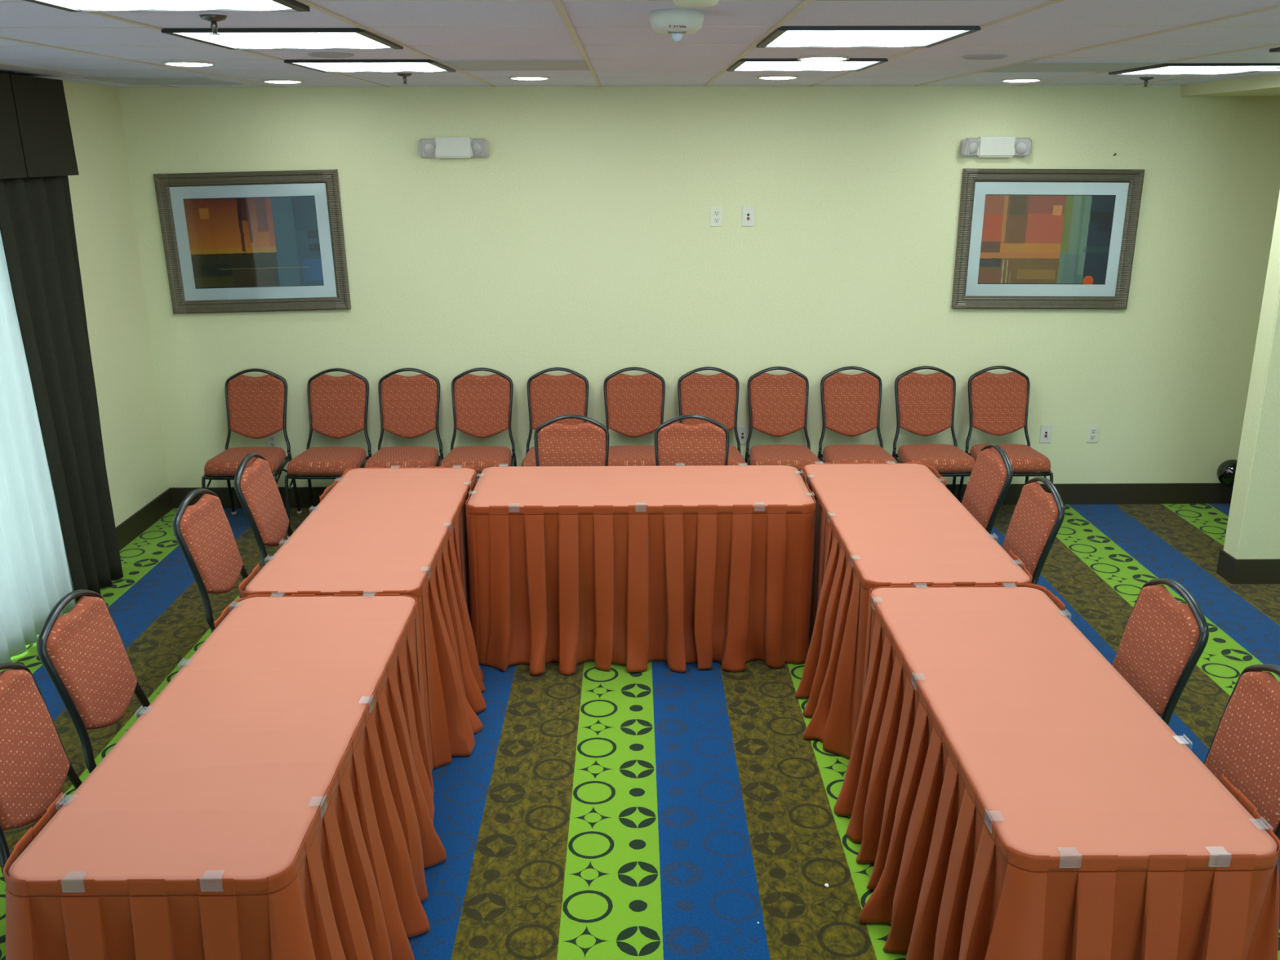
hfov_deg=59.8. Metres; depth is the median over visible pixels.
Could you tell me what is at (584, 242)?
wall
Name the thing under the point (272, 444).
socket
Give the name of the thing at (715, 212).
socket
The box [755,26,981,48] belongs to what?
recessed light
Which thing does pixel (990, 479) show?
banquet chair
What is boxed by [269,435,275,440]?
socket
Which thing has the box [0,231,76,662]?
sheer curtain
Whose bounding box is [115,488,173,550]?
baseboard
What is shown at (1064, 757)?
tablecloth
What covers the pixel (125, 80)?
ceiling vent
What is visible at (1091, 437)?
socket
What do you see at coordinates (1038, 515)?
banquet chair
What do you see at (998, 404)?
banquet chair
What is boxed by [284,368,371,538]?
banquet chair
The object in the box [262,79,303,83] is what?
recessed light
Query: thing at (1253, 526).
wall partition
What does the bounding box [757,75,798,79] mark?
recessed light
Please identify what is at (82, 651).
banquet chair
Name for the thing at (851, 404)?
banquet chair
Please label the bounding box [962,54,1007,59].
ceiling speaker
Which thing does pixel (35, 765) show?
banquet chair
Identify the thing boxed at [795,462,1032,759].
table skirt
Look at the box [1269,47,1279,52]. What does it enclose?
recessed light
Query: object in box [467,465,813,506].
tablecloth
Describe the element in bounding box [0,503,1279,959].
floor
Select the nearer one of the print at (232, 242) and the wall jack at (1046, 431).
the print at (232, 242)
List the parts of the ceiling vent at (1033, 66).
perforated panel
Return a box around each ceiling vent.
[81,76,243,84]
[435,58,590,71]
[982,61,1168,72]
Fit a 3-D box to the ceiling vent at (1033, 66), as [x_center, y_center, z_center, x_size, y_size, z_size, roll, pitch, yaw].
[1.915,-1.838,4.956,0.600,0.006,0.600,0,17,0]
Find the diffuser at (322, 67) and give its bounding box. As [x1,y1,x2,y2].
[298,62,445,71]
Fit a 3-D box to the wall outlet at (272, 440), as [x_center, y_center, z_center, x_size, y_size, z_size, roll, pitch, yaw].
[-2.322,-0.244,7.037,0.072,0.116,0.011,0,17,0]
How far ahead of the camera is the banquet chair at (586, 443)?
5.62 m
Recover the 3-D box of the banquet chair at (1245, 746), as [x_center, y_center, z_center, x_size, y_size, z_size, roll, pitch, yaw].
[1.398,0.939,2.964,0.562,0.921,0.444,-1,17,-2]
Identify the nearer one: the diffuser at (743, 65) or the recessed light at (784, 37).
the recessed light at (784, 37)
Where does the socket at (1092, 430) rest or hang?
attached to the wall outlet at (1092, 430)
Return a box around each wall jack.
[736,426,748,444]
[742,206,754,226]
[1039,425,1052,443]
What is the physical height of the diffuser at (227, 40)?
0.004 m
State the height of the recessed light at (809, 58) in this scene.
0.014 m
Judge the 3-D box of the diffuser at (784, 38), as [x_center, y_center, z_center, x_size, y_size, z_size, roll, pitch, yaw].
[0.706,-1.419,3.579,0.543,0.004,0.575,0,17,0]
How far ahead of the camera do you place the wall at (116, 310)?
6.39 m
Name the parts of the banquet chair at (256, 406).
leg, leg, seat, seat frame, backrest, frame, leg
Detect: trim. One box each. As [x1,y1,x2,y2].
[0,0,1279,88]
[1179,73,1279,96]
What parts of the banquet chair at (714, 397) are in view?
backrest, seat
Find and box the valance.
[0,72,79,178]
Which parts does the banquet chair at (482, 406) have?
seat, backrest, frame, seat frame, leg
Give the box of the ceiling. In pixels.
[0,0,1279,87]
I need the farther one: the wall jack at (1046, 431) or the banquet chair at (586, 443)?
the wall jack at (1046, 431)
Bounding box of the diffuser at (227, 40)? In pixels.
[180,32,389,48]
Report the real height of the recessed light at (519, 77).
0.014 m
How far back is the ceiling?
3.69 m
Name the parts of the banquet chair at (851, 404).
leg, seat frame, backrest, seat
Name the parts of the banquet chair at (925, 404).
frame, backrest, seat frame, seat, leg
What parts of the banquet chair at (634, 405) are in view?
seat, frame, backrest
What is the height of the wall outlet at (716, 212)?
0.116 m
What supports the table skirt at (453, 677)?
on the floor
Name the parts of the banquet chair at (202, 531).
backrest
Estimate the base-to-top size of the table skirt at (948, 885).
0.746 m
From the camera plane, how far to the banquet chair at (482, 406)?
6.83 m
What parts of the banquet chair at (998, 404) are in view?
leg, frame, backrest, seat frame, seat, leg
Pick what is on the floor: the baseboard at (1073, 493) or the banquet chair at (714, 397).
the banquet chair at (714, 397)
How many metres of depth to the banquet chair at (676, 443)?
5.62 m
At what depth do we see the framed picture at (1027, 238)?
6.71 m
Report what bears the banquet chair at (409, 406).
on the floor
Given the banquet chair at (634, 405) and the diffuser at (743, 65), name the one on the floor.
the banquet chair at (634, 405)
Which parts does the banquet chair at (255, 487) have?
backrest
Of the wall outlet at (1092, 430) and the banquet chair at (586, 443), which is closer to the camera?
the banquet chair at (586, 443)
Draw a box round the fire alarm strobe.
[649,8,703,42]
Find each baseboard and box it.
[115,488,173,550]
[169,483,1233,508]
[1216,549,1279,584]
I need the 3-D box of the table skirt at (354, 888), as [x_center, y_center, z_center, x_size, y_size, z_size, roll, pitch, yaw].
[-1.038,0.982,3.128,0.903,0.746,1.687,0,17,0]
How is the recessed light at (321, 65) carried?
in the ceiling
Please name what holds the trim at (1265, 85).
attached to the wall at (584, 242)
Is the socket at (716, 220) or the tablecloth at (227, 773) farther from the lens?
the socket at (716, 220)
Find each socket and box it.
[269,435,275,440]
[270,442,275,446]
[713,210,719,215]
[713,217,719,222]
[1089,435,1095,439]
[1090,428,1096,433]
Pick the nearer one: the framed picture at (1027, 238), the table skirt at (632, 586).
the table skirt at (632, 586)
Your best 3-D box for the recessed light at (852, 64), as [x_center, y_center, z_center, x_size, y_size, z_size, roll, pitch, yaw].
[0.697,-1.776,4.767,0.600,0.012,0.600,0,17,0]
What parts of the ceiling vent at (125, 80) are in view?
perforated panel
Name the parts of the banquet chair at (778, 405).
leg, seat frame, backrest, frame, seat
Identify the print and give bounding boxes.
[183,195,324,288]
[977,194,1115,284]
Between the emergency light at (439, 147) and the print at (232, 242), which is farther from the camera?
the print at (232, 242)
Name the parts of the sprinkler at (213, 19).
stem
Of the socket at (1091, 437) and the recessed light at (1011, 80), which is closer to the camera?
the recessed light at (1011, 80)
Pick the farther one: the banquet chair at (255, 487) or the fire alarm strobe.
the banquet chair at (255, 487)
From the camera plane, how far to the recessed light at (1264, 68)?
5.02 m
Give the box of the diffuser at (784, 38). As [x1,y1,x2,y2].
[768,30,964,47]
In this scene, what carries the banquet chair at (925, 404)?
on the floor
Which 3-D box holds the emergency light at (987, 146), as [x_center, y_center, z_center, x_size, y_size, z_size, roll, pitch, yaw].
[2.088,-1.951,6.525,0.415,0.115,0.101,0,17,0]
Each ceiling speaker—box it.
[307,52,354,57]
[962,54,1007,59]
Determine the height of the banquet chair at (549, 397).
0.921 m
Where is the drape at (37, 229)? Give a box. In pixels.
[0,175,123,602]
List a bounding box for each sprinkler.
[199,13,226,35]
[396,73,412,84]
[1138,76,1153,87]
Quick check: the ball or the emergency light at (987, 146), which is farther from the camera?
the ball
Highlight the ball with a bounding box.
[1216,459,1237,487]
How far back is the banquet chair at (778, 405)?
6.84 m
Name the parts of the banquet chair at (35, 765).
backrest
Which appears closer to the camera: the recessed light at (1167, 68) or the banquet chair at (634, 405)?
the recessed light at (1167, 68)
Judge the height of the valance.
0.451 m
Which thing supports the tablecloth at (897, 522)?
on the folding table
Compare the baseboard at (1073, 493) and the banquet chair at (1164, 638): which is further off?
the baseboard at (1073, 493)
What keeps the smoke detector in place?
attached to the ceiling
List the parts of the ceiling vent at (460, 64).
perforated panel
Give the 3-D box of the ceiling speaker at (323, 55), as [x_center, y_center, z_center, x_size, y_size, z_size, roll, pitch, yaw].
[-1.172,-1.612,4.227,0.170,0.008,0.170,0,17,0]
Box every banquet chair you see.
[0,662,82,875]
[36,589,150,773]
[172,488,248,632]
[201,368,302,515]
[233,452,293,566]
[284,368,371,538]
[364,368,443,467]
[440,367,516,478]
[520,367,588,466]
[533,414,608,466]
[603,367,665,466]
[653,414,728,466]
[677,366,746,465]
[744,366,820,475]
[817,366,896,463]
[892,365,975,495]
[957,365,1053,502]
[961,443,1013,533]
[1001,476,1065,584]
[1111,577,1208,725]
[1203,663,1279,839]
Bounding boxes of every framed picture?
[153,168,351,314]
[951,168,1144,309]
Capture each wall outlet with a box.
[266,432,279,447]
[710,206,722,226]
[1085,425,1099,442]
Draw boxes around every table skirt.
[2,593,446,959]
[238,466,486,771]
[466,467,816,675]
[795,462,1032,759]
[833,582,1279,959]
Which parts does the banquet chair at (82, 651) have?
backrest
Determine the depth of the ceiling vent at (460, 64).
4.71 m
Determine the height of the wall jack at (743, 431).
0.116 m
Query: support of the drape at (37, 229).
hanging from the curtain rod
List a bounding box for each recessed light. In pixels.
[23,0,310,12]
[160,27,403,49]
[162,60,215,66]
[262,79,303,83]
[284,59,455,72]
[508,75,550,79]
[726,57,888,71]
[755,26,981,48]
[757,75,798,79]
[796,55,849,61]
[1000,78,1041,82]
[1108,62,1279,75]
[1250,66,1279,71]
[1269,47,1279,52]
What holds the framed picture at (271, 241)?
attached to the wall at (584, 242)
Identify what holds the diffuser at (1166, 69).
attached to the recessed light at (1167, 68)
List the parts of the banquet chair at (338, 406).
leg, leg, seat, seat frame, backrest, frame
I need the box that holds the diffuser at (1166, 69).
[1123,66,1279,74]
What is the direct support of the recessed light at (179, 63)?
in the ceiling
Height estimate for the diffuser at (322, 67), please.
0.004 m
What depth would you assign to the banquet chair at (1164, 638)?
3.42 m
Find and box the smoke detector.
[672,0,719,7]
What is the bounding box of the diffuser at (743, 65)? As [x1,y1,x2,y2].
[735,61,875,71]
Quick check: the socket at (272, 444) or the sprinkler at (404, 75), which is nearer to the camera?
the sprinkler at (404, 75)
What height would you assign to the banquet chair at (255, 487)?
0.921 m
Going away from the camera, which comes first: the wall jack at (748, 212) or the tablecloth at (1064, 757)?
the tablecloth at (1064, 757)
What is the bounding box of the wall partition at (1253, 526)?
[1223,191,1279,559]
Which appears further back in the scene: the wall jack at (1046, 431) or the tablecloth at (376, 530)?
the wall jack at (1046, 431)
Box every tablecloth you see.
[8,595,415,880]
[245,467,475,592]
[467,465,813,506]
[804,463,1030,583]
[871,586,1276,857]
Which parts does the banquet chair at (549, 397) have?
seat, backrest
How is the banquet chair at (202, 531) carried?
on the floor
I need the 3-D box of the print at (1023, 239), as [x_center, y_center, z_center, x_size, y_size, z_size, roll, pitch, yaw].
[2.446,-1.447,6.712,0.780,0.530,0.003,0,17,0]
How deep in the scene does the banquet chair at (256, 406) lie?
6.82 m
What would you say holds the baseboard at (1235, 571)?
attached to the wall partition at (1253, 526)
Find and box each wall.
[62,80,169,527]
[118,84,1279,487]
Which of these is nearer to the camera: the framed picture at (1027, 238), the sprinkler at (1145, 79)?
the sprinkler at (1145, 79)
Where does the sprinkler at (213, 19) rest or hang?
attached to the ceiling
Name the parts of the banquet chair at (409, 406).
seat, backrest, frame, seat frame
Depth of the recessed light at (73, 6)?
2.71 m
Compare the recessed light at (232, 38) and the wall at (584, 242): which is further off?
the wall at (584, 242)
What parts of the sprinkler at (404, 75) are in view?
stem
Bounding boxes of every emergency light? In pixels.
[417,137,488,158]
[960,136,1031,157]

